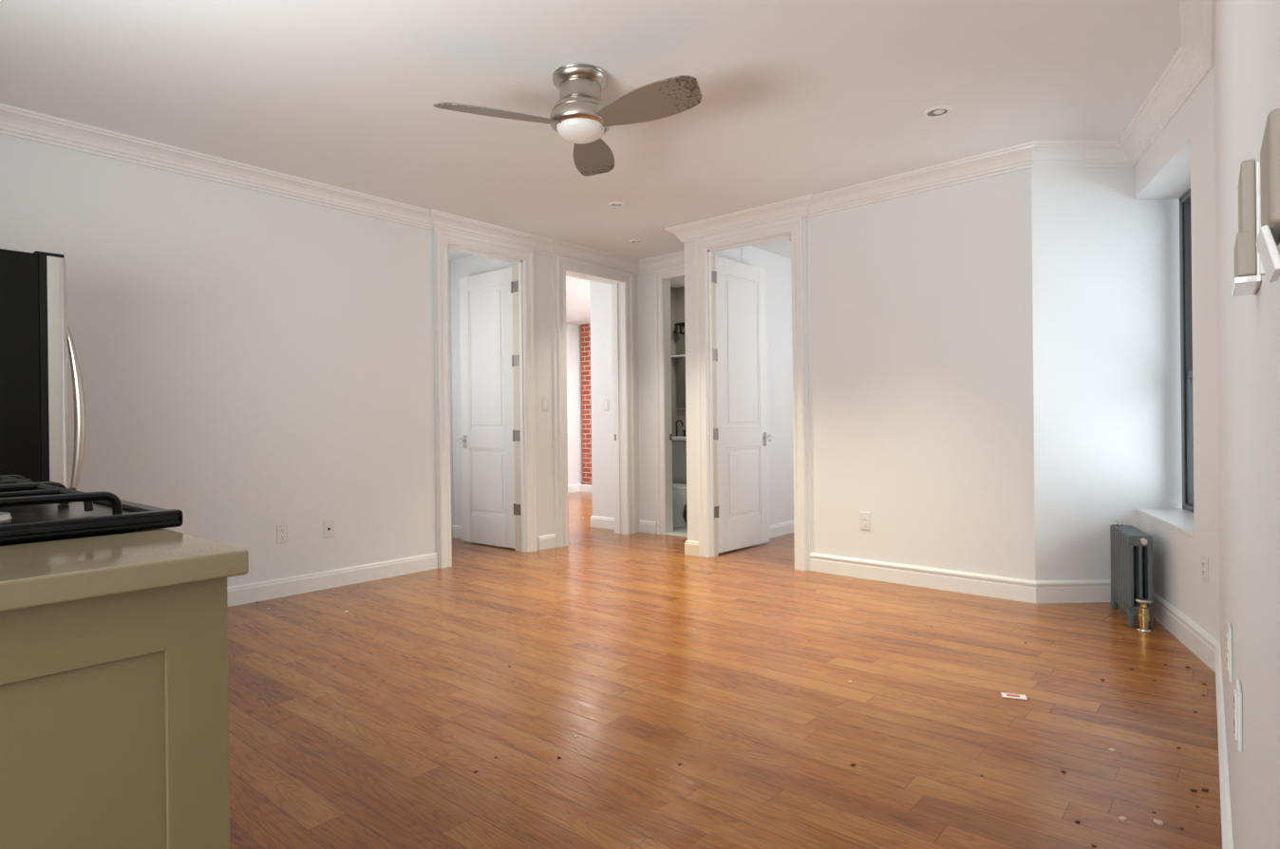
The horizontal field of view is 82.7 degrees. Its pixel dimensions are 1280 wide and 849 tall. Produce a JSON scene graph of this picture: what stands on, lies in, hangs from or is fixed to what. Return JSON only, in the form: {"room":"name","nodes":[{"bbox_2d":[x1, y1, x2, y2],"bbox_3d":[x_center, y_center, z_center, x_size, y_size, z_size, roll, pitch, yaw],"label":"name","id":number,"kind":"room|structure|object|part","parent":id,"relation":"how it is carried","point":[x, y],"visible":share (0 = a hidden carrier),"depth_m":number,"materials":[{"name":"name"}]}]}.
{"room":"empty living room","nodes":[
{"label":"empty living room","id":0,"kind":"room"},
{"bbox_2d":[0,133,639,586],"bbox_3d":[-1.942,-0.235,4.948,0.212,2.600,5.885,-1,0,41],"label":"wall","id":1,"kind":"structure","parent":0,"point":[252,363],"depth_m":4.40,"materials":[{"name":"white paint"}]},
{"bbox_2d":[276,524,288,543],"bbox_3d":[-2.221,0.678,4.515,0.008,0.115,0.070,-1,0,41],"label":"outlet","id":2,"kind":"object","parent":1,"relation":"attached to","point":[282,536],"visible":1,"depth_m":4.51,"materials":[{"name":"white plastic"}]},
{"bbox_2d":[280,534,285,539],"bbox_3d":[-2.219,0.699,4.514,0.003,0.028,0.034,-1,0,41],"label":"socket","id":3,"kind":"object","parent":2,"relation":"attached to","point":[282,536],"depth_m":4.51,"materials":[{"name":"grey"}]},
{"bbox_2d":[323,519,334,538],"bbox_3d":[-2.026,0.681,4.736,0.017,0.115,0.070,-1,0,41],"label":"outlet","id":4,"kind":"object","parent":1,"relation":"attached to","point":[329,525],"visible":1,"depth_m":4.74,"materials":[{"name":"white plastic"}]},
{"bbox_2d":[226,552,437,606],"bbox_3d":[-2.595,1.016,4.070,0.016,0.114,3.383,-1,0,41],"label":"baseboard","id":5,"kind":"structure","parent":1,"relation":"attached to","point":[239,594],"depth_m":4.71,"materials":[{"name":"white paint"}]},
{"bbox_2d":[435,227,537,568],"bbox_3d":[-1.511,-0.196,5.985,0.907,2.508,0.936,-1,0,41],"label":"door","id":6,"kind":"structure","parent":1,"relation":"in","point":[498,441],"depth_m":6.12,"materials":[{"name":"white paint"}]},
{"bbox_3d":[-1.589,0.144,6.494,0.056,0.055,0.066,-1,0,41],"label":"knob","id":7,"kind":"part","parent":6,"relation":"part of","materials":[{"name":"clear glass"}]},
{"bbox_3d":[-1.569,0.153,6.517,0.050,0.116,0.005,-1,0,40],"label":"knob plate","id":8,"kind":"part","parent":6,"relation":"part of","materials":[{"name":"silver metal"}]},
{"bbox_2d":[541,396,547,410],"bbox_3d":[-0.803,-0.174,6.142,0.009,0.115,0.070,-1,0,41],"label":"light switch","id":9,"kind":"object","parent":1,"relation":"attached to","point":[544,400],"visible":1,"depth_m":6.14,"materials":[{"name":"white plastic"}]},
{"bbox_2d":[538,533,555,550],"bbox_3d":[-0.786,0.994,6.143,0.016,0.114,0.185,-1,0,41],"label":"baseboard","id":10,"kind":"object","parent":1,"relation":"attached to","point":[548,541],"visible":1,"depth_m":6.14,"materials":[{"name":"white paint"}]},
{"bbox_2d":[556,255,636,546],"bbox_3d":[-0.440,-0.201,6.647,0.192,2.493,0.976,-1,0,41],"label":"door frame","id":11,"kind":"structure","parent":1,"relation":"in","point":[621,282],"depth_m":6.90,"materials":[{"name":"white paint"}]},
{"bbox_2d":[0,0,1216,275],"bbox_3d":[-0.824,-1.488,2.489,4.800,0.112,7.940,-1,0,41],"label":"trim","id":12,"kind":"structure","parent":1,"relation":"attached to","point":[1194,60],"depth_m":4.22,"materials":[{"name":"white paint"}]},
{"bbox_2d":[448,254,511,526],"bbox_3d":[-1.897,-0.237,5.973,1.145,2.600,1.800,-1,0,41],"label":"wall","id":13,"kind":"structure","parent":0,"point":[471,265],"depth_m":6.79,"materials":[{"name":"white paint"}]},
{"bbox_2d":[451,525,462,538],"bbox_3d":[-1.863,1.006,5.918,1.030,0.114,1.540,-1,0,41],"label":"baseboard","id":14,"kind":"structure","parent":13,"relation":"attached to","point":[456,531],"depth_m":6.78,"materials":[{"name":"white paint"}]},
{"bbox_2d":[581,322,592,485],"bbox_3d":[-0.479,-0.314,11.002,1.050,2.490,0.080,-1,0,41],"label":"brick wall","id":15,"kind":"structure","parent":0,"point":[585,328],"depth_m":11.25,"materials":[{"name":"red brick"}]},
{"bbox_2d":[565,280,614,517],"bbox_3d":[-0.949,-0.251,8.882,3.495,2.600,4.150,-1,0,41],"label":"wall","id":16,"kind":"structure","parent":0,"point":[600,293],"depth_m":7.38,"materials":[{"name":"white paint"}]},
{"bbox_2d":[567,484,592,492],"bbox_3d":[-1.109,0.993,9.000,2.820,0.114,3.800,-1,0,41],"label":"baseboard","id":17,"kind":"structure","parent":16,"relation":"attached to","point":[574,487],"depth_m":11.24,"materials":[{"name":"white paint"}]},
{"bbox_2d":[590,515,614,529],"bbox_3d":[0.551,0.976,8.299,0.476,0.114,2.701,-1,0,41],"label":"baseboard","id":18,"kind":"structure","parent":16,"relation":"attached to","point":[596,521],"depth_m":7.32,"materials":[{"name":"white paint"}]},
{"bbox_2d":[603,398,608,411],"bbox_3d":[-0.339,-0.196,7.286,0.070,0.115,0.009,-1,0,41],"label":"light switch","id":19,"kind":"object","parent":16,"relation":"attached to","point":[606,401],"visible":1,"depth_m":7.28,"materials":[{"name":"white plastic"}]},
{"bbox_2d":[0,0,1181,325],"bbox_3d":[-1.121,-1.594,4.700,9.000,0.100,11.100,-1,0,41],"label":"ceiling","id":20,"kind":"structure","parent":0,"point":[800,98],"depth_m":3.33,"materials":[{"name":"white paint"}]},
{"bbox_2d":[432,63,701,175],"bbox_3d":[-0.184,-1.408,3.156,1.031,0.288,1.094,-1,0,41],"label":"ceiling fan","id":21,"kind":"object","parent":20,"relation":"hanging from","point":[579,116],"visible":1,"depth_m":3.13,"materials":[{"name":"silver metal"}]},
{"bbox_3d":[-0.603,-1.326,3.100,0.530,0.008,0.198,-1,16,-22],"label":"blade","id":22,"kind":"part","parent":21,"relation":"part of","materials":[{"name":"brown wood"}]},
{"bbox_3d":[-0.265,-1.294,3.239,0.216,0.061,0.216,-1,0,41],"label":"lamp shade","id":23,"kind":"part","parent":21,"relation":"part of","materials":[{"name":"white glass"}]},
{"bbox_3d":[-0.234,-1.331,3.602,0.198,0.008,0.530,-17,-1,4],"label":"blade","id":24,"kind":"part","parent":21,"relation":"part of","materials":[{"name":"brown wood"}]},
{"bbox_3d":[0.031,-1.333,3.025,0.530,0.008,0.198,-1,-16,36],"label":"blade","id":25,"kind":"part","parent":21,"relation":"part of","materials":[{"name":"brown wood"}]},
{"bbox_2d":[608,202,623,207],"bbox_3d":[-0.168,-1.551,5.129,0.104,0.008,0.104,-1,0,41],"label":"recessed light","id":26,"kind":"object","parent":20,"relation":"in","point":[612,204],"visible":1,"depth_m":5.12,"materials":[{"name":"white plastic"}]},
{"bbox_2d":[629,239,642,244],"bbox_3d":[-0.033,-1.554,6.178,0.116,0.008,0.116,-1,0,41],"label":"recessed light","id":27,"kind":"object","parent":20,"relation":"in","point":[635,241],"visible":1,"depth_m":6.17,"materials":[{"name":"white plastic"}]},
{"bbox_2d":[922,106,952,118],"bbox_3d":[1.495,-1.567,3.655,0.140,0.008,0.140,-1,0,41],"label":"recessed light","id":28,"kind":"object","parent":20,"relation":"in","point":[936,112],"visible":1,"depth_m":3.65,"materials":[{"name":"white plastic"}]},
{"bbox_3d":[1.501,-1.567,3.650,0.059,0.006,0.059,-1,0,41],"label":"bulb","id":29,"kind":"part","parent":28,"relation":"part of","materials":[{"name":"white glass"}]},
{"bbox_2d":[670,286,686,435],"bbox_3d":[0.713,-0.268,7.479,1.645,2.600,1.415,-1,0,41],"label":"wall","id":30,"kind":"structure","parent":0,"point":[677,294],"depth_m":8.29,"materials":[{"name":"grey paint"}]},
{"bbox_2d":[673,321,685,333],"bbox_3d":[0.543,-1.097,8.124,0.440,0.120,0.135,-1,0,41],"label":"vanity light","id":31,"kind":"object","parent":30,"relation":"attached to","point":[677,329],"visible":0.42,"depth_m":8.19,"materials":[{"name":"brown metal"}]},
{"bbox_3d":[0.428,-1.076,8.205,0.110,0.080,0.110,-1,0,41],"label":"lamp shade","id":32,"kind":"part","parent":31,"relation":"part of","materials":[{"name":"metal"}]},
{"bbox_2d":[676,332,685,410],"bbox_3d":[0.980,-0.611,7.829,1.500,0.880,0.020,-1,0,41],"label":"bathroom mirror","id":33,"kind":"object","parent":30,"relation":"attached to","point":[680,337],"visible":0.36,"depth_m":8.27,"materials":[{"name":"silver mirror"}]},
{"bbox_2d":[671,354,685,357],"bbox_3d":[0.943,-0.777,7.780,1.490,0.012,0.110,-1,0,41],"label":"glass shelf","id":34,"kind":"object","parent":33,"relation":"attached to","point":[684,355],"visible":0.21,"depth_m":8.19,"materials":[{"name":"white glass"}]},
{"bbox_2d":[227,491,1222,848],"bbox_3d":[-1.092,1.102,4.704,9.000,0.108,11.100,-1,0,41],"label":"floor","id":35,"kind":"structure","parent":0,"point":[369,724],"depth_m":2.63,"materials":[{"name":"brown wood"}]},
{"bbox_2d":[0,248,86,489],"bbox_3d":[-2.672,0.226,2.615,0.755,1.699,0.966,-1,0,41],"label":"refrigerator","id":36,"kind":"object","parent":35,"relation":"on","point":[34,332],"visible":0.63,"depth_m":2.62,"materials":[{"name":"black metal"}]},
{"bbox_2d":[0,474,183,545],"bbox_3d":[-1.200,0.568,1.107,0.775,0.928,0.720,-1,0,41],"label":"gas stove","id":37,"kind":"object","parent":35,"relation":"on","point":[30,512],"visible":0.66,"depth_m":1.08,"materials":[{"name":"black metal"}]},
{"bbox_3d":[-1.009,0.141,1.091,0.100,0.010,0.100,-1,0,41],"label":"burner","id":38,"kind":"part","parent":37,"relation":"part of","materials":[{"name":"silver metal"}]},
{"bbox_2d":[0,501,133,523],"bbox_3d":[-1.211,0.148,1.099,0.706,0.002,0.632,-1,0,41],"label":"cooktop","id":39,"kind":"object","parent":37,"relation":"in","point":[66,510],"depth_m":1.20,"materials":[{"name":"black metal"}]},
{"bbox_3d":[-1.010,0.212,1.333,0.754,0.095,0.050,-1,0,41],"label":"control panel","id":40,"kind":"part","parent":37,"relation":"part of","materials":[{"name":"metal"}]},
{"bbox_2d":[0,577,230,848],"bbox_3d":[-0.818,0.623,0.741,0.260,0.869,0.650,-1,0,41],"label":"base cabinet","id":41,"kind":"object","parent":35,"relation":"on","point":[114,708],"visible":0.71,"depth_m":0.82,"materials":[{"name":"brown paint"}]},
{"bbox_2d":[0,528,248,612],"bbox_3d":[-0.817,0.173,0.734,0.295,0.031,0.684,-1,0,41],"label":"countertop","id":42,"kind":"structure","parent":41,"relation":"on","point":[47,573],"depth_m":0.84,"materials":[{"name":"beige stone"}]},
{"bbox_2d":[672,483,686,527],"bbox_3d":[0.240,0.642,7.482,0.781,0.775,0.440,-1,0,41],"label":"toilet","id":43,"kind":"object","parent":35,"relation":"on","point":[679,490],"visible":0.24,"depth_m":7.29,"materials":[{"name":"white ceramic"}]},
{"bbox_3d":[0.335,0.630,7.401,0.532,0.023,0.390,-1,0,41],"label":"seat","id":44,"kind":"part","parent":43,"relation":"part of","materials":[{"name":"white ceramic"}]},
{"bbox_2d":[672,435,687,522],"bbox_3d":[0.825,0.575,7.636,1.470,0.895,0.525,-1,0,41],"label":"bathroom vanity","id":45,"kind":"object","parent":35,"relation":"on","point":[679,442],"visible":0.09,"depth_m":7.65,"materials":[{"name":"grey paint"}]},
{"bbox_2d":[672,435,686,440],"bbox_3d":[0.821,0.144,7.635,1.470,0.035,0.525,-1,0,41],"label":"sink","id":46,"kind":"object","parent":45,"relation":"in","point":[674,438],"depth_m":7.66,"materials":[{"name":"white ceramic"}]},
{"bbox_2d":[675,419,686,435],"bbox_3d":[0.459,0.039,8.089,0.119,0.184,0.073,-1,0,41],"label":"faucet","id":47,"kind":"object","parent":45,"relation":"on","point":[684,430],"visible":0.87,"depth_m":8.07,"materials":[{"name":"brown metal"}]},
{"bbox_2d":[1000,692,1027,699],"bbox_3d":[1.415,1.028,2.750,0.084,0.005,0.044,-1,0,21],"label":"matchbook","id":48,"kind":"object","parent":35,"relation":"on","point":[1005,695],"visible":1,"depth_m":2.74,"materials":[{"name":"white paper"}]},
{"bbox_2d":[1005,693,1019,696],"bbox_3d":[1.413,1.026,2.751,0.046,0.001,0.024,-1,0,21],"label":"print","id":49,"kind":"object","parent":48,"relation":"on","point":[1007,694],"depth_m":2.75,"materials":[{"name":"red"}]},
{"bbox_2d":[1118,815,1127,821],"bbox_3d":[1.264,1.032,1.904,0.019,0.004,0.018,-1,0,-36],"label":"flake","id":50,"kind":"object","parent":35,"relation":"on","point":[1121,818],"visible":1,"depth_m":1.90,"materials":[{"name":"beige"}]},
{"bbox_2d":[1110,520,1153,631],"bbox_3d":[2.569,0.772,3.790,0.105,0.490,0.496,-1,0,22],"label":"radiator","id":51,"kind":"object","parent":35,"relation":"on","point":[1131,548],"visible":1,"depth_m":3.68,"materials":[{"name":"grey metal"}]},
{"bbox_2d":[1112,520,1123,526],"bbox_3d":[2.634,0.542,4.003,0.048,0.032,0.048,-1,0,22],"label":"radiator valve","id":52,"kind":"object","parent":51,"relation":"attached to","point":[1118,522],"depth_m":3.99,"materials":[{"name":"silver metal"}]},
{"bbox_3d":[2.505,0.775,3.632,0.006,0.245,0.006,-1,0,22],"label":"tie rod","id":53,"kind":"part","parent":51,"relation":"part of","materials":[{"name":"grey metal"}]},
{"bbox_3d":[2.490,0.870,3.592,0.070,0.017,0.070,-1,0,22],"label":"valve handle","id":54,"kind":"part","parent":51,"relation":"part of","materials":[{"name":"silver metal"}]},
{"bbox_2d":[1153,818,1163,825],"bbox_3d":[1.346,1.031,1.885,0.021,0.004,0.024,-1,0,3],"label":"flake","id":55,"kind":"object","parent":35,"relation":"on","point":[1157,821],"visible":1,"depth_m":1.88,"materials":[{"name":"beige"}]},
{"bbox_2d":[715,245,793,525],"bbox_3d":[2.256,-0.282,6.011,2.600,2.600,2.535,-1,0,41],"label":"wall","id":56,"kind":"structure","parent":0,"point":[779,268],"depth_m":6.74,"materials":[{"name":"white paint"}]},
{"bbox_2d":[769,520,793,538],"bbox_3d":[2.235,0.961,5.976,2.405,0.114,2.435,-1,0,41],"label":"baseboard","id":57,"kind":"structure","parent":56,"relation":"attached to","point":[783,528],"depth_m":6.72,"materials":[{"name":"white paint"}]},
{"bbox_2d":[637,168,1035,580],"bbox_3d":[1.152,-0.270,5.634,3.591,2.600,0.815,-1,0,41],"label":"wall","id":58,"kind":"structure","parent":0,"point":[918,312],"depth_m":4.62,"materials":[{"name":"white paint"}]},
{"bbox_2d":[639,520,656,533],"bbox_3d":[0.074,0.983,6.966,0.203,0.114,0.016,-1,0,41],"label":"baseboard","id":59,"kind":"structure","parent":58,"relation":"attached to","point":[645,526],"depth_m":6.96,"materials":[{"name":"white paint"}]},
{"bbox_2d":[654,263,687,537],"bbox_3d":[0.517,-0.217,6.648,0.862,2.506,0.143,-1,0,41],"label":"door frame","id":60,"kind":"structure","parent":58,"relation":"in","point":[663,276],"depth_m":6.85,"materials":[{"name":"white paint"}]},
{"bbox_2d":[684,540,698,556],"bbox_3d":[0.639,0.978,6.027,0.138,0.114,0.706,-1,0,41],"label":"baseboard","id":61,"kind":"structure","parent":58,"relation":"attached to","point":[691,548],"depth_m":5.76,"materials":[{"name":"beige paint"}]},
{"bbox_2d":[695,216,806,570],"bbox_3d":[1.087,-0.215,5.746,0.922,2.491,0.897,-1,0,41],"label":"door","id":62,"kind":"structure","parent":58,"relation":"in","point":[731,295],"depth_m":5.82,"materials":[{"name":"white paint"}]},
{"bbox_3d":[1.078,0.125,6.268,0.005,0.116,0.050,-1,0,43],"label":"knob plate","id":63,"kind":"part","parent":62,"relation":"part of","materials":[{"name":"silver metal"}]},
{"bbox_3d":[1.099,0.115,6.247,0.066,0.055,0.056,-1,0,41],"label":"knob","id":64,"kind":"part","parent":62,"relation":"part of","materials":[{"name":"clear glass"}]},
{"bbox_2d":[860,511,870,529],"bbox_3d":[1.502,0.642,4.845,0.070,0.115,0.008,-1,0,43],"label":"outlet","id":65,"kind":"object","parent":58,"relation":"attached to","point":[865,519],"visible":1,"depth_m":4.84,"materials":[{"name":"white plastic"}]},
{"bbox_2d":[1031,167,1182,581],"bbox_3d":[2.737,-0.285,4.228,0.981,2.600,0.120,-1,0,-2],"label":"wall","id":66,"kind":"structure","parent":0,"point":[1106,287],"depth_m":4.17,"materials":[{"name":"white paint"}]},
{"bbox_2d":[1136,508,1194,537],"bbox_3d":[2.800,0.495,3.720,0.244,0.020,1.082,-1,0,22],"label":"window sill","id":67,"kind":"structure","parent":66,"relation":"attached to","point":[1180,519],"depth_m":3.80,"materials":[{"name":"white paint"}]},
{"bbox_2d":[1133,66,1220,642],"bbox_3d":[2.773,-0.285,3.533,0.340,2.600,1.439,-1,0,22],"label":"wall","id":68,"kind":"structure","parent":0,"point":[1182,158],"depth_m":3.19,"materials":[{"name":"white paint"}]},
{"bbox_2d":[1179,188,1193,511],"bbox_3d":[2.937,-0.404,3.650,0.090,1.781,1.074,-1,0,22],"label":"window","id":69,"kind":"structure","parent":68,"relation":"attached to","point":[1185,227],"depth_m":4.11,"materials":[{"name":"grey metal"}]},
{"bbox_3d":[2.924,0.078,3.658,0.030,0.756,0.984,-1,0,22],"label":"sash","id":70,"kind":"part","parent":69,"relation":"part of","materials":[{"name":"grey metal"}]},
{"bbox_3d":[2.924,0.071,3.658,0.006,0.665,0.888,-1,0,22],"label":"pane","id":71,"kind":"part","parent":69,"relation":"part of","materials":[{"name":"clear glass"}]},
{"bbox_2d":[1201,553,1208,583],"bbox_3d":[2.429,0.620,3.126,0.009,0.115,0.070,-1,0,22],"label":"outlet","id":72,"kind":"object","parent":68,"relation":"attached to","point":[1204,558],"visible":1,"depth_m":3.11,"materials":[{"name":"white plastic"}]},
{"bbox_2d":[1202,560,1205,577],"bbox_3d":[2.427,0.620,3.127,0.004,0.068,0.034,-1,0,22],"label":"socket","id":73,"kind":"object","parent":72,"relation":"attached to","point":[1203,561],"depth_m":3.12,"materials":[{"name":"grey plastic"}]},
{"bbox_2d":[1214,0,1279,848],"bbox_3d":[0.454,-0.256,0.399,0.150,2.600,6.414,-1,0,38],"label":"wall","id":74,"kind":"structure","parent":0,"point":[1247,44],"depth_m":0.85,"materials":[{"name":"white paint"}]},
{"bbox_2d":[809,552,1233,848],"bbox_3d":[0.728,0.978,1.231,1.893,0.126,7.622,-1,0,21],"label":"baseboard","id":75,"kind":"structure","parent":74,"relation":"attached to","point":[1199,642],"depth_m":4.15,"materials":[{"name":"white paint"}]},
{"bbox_2d":[1226,621,1232,682],"bbox_3d":[1.219,0.470,1.502,0.008,0.110,0.070,-1,0,38],"label":"outlet","id":76,"kind":"object","parent":74,"relation":"attached to","point":[1230,629],"visible":1,"depth_m":1.48,"materials":[{"name":"white plastic"}]},
{"bbox_2d":[1226,633,1228,650],"bbox_3d":[1.217,0.449,1.504,0.003,0.028,0.034,-1,0,38],"label":"socket","id":77,"kind":"object","parent":76,"relation":"attached to","point":[1227,633],"depth_m":1.49,"materials":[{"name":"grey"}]},
{"bbox_2d":[1226,653,1228,670],"bbox_3d":[1.217,0.491,1.504,0.003,0.028,0.034,-1,0,38],"label":"socket","id":78,"kind":"object","parent":76,"relation":"attached to","point":[1227,653],"depth_m":1.50,"materials":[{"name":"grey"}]},
{"bbox_2d":[1233,678,1242,752],"bbox_3d":[0.905,0.439,1.099,0.009,0.090,0.070,-1,0,38],"label":"outlet","id":79,"kind":"object","parent":74,"relation":"attached to","point":[1237,697],"visible":1,"depth_m":1.07,"materials":[{"name":"white plastic"}]},
{"bbox_2d":[1233,688,1237,739],"bbox_3d":[0.903,0.439,1.101,0.005,0.068,0.034,-1,0,41],"label":"socket","id":80,"kind":"object","parent":79,"relation":"attached to","point":[1235,689],"depth_m":1.09,"materials":[{"name":"grey plastic"}]},
{"bbox_2d":[1231,159,1261,296],"bbox_3d":[0.565,-0.181,0.679,0.018,0.110,0.092,-1,0,38],"label":"handset","id":81,"kind":"object","parent":74,"relation":"attached to","point":[1247,280],"visible":0.98,"depth_m":0.65,"materials":[{"name":"white plastic"}]},
{"bbox_3d":[0.565,-0.129,0.679,0.016,0.006,0.086,-1,0,38],"label":"trim","id":82,"kind":"part","parent":81,"relation":"part of","materials":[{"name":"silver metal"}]},
{"bbox_3d":[0.571,-0.179,0.674,0.003,0.105,0.092,-1,0,38],"label":"plate","id":83,"kind":"part","parent":81,"relation":"part of","materials":[{"name":"white plastic"}]},
{"bbox_2d":[1255,108,1279,283],"bbox_3d":[0.368,-0.130,0.421,0.015,0.089,0.101,-1,0,38],"label":"intercom panel","id":84,"kind":"object","parent":74,"relation":"attached to","point":[1268,242],"visible":1,"depth_m":0.40,"materials":[{"name":"white plastic"}]},
{"bbox_3d":[0.366,-0.099,0.422,0.010,0.026,0.050,-1,0,38],"label":"lever","id":85,"kind":"part","parent":84,"relation":"part of","materials":[{"name":"white plastic"}]},
{"bbox_3d":[0.398,-0.130,0.458,0.011,0.070,0.006,-1,0,38],"label":"trim","id":86,"kind":"part","parent":84,"relation":"part of","materials":[{"name":"white plastic"}]}
]}

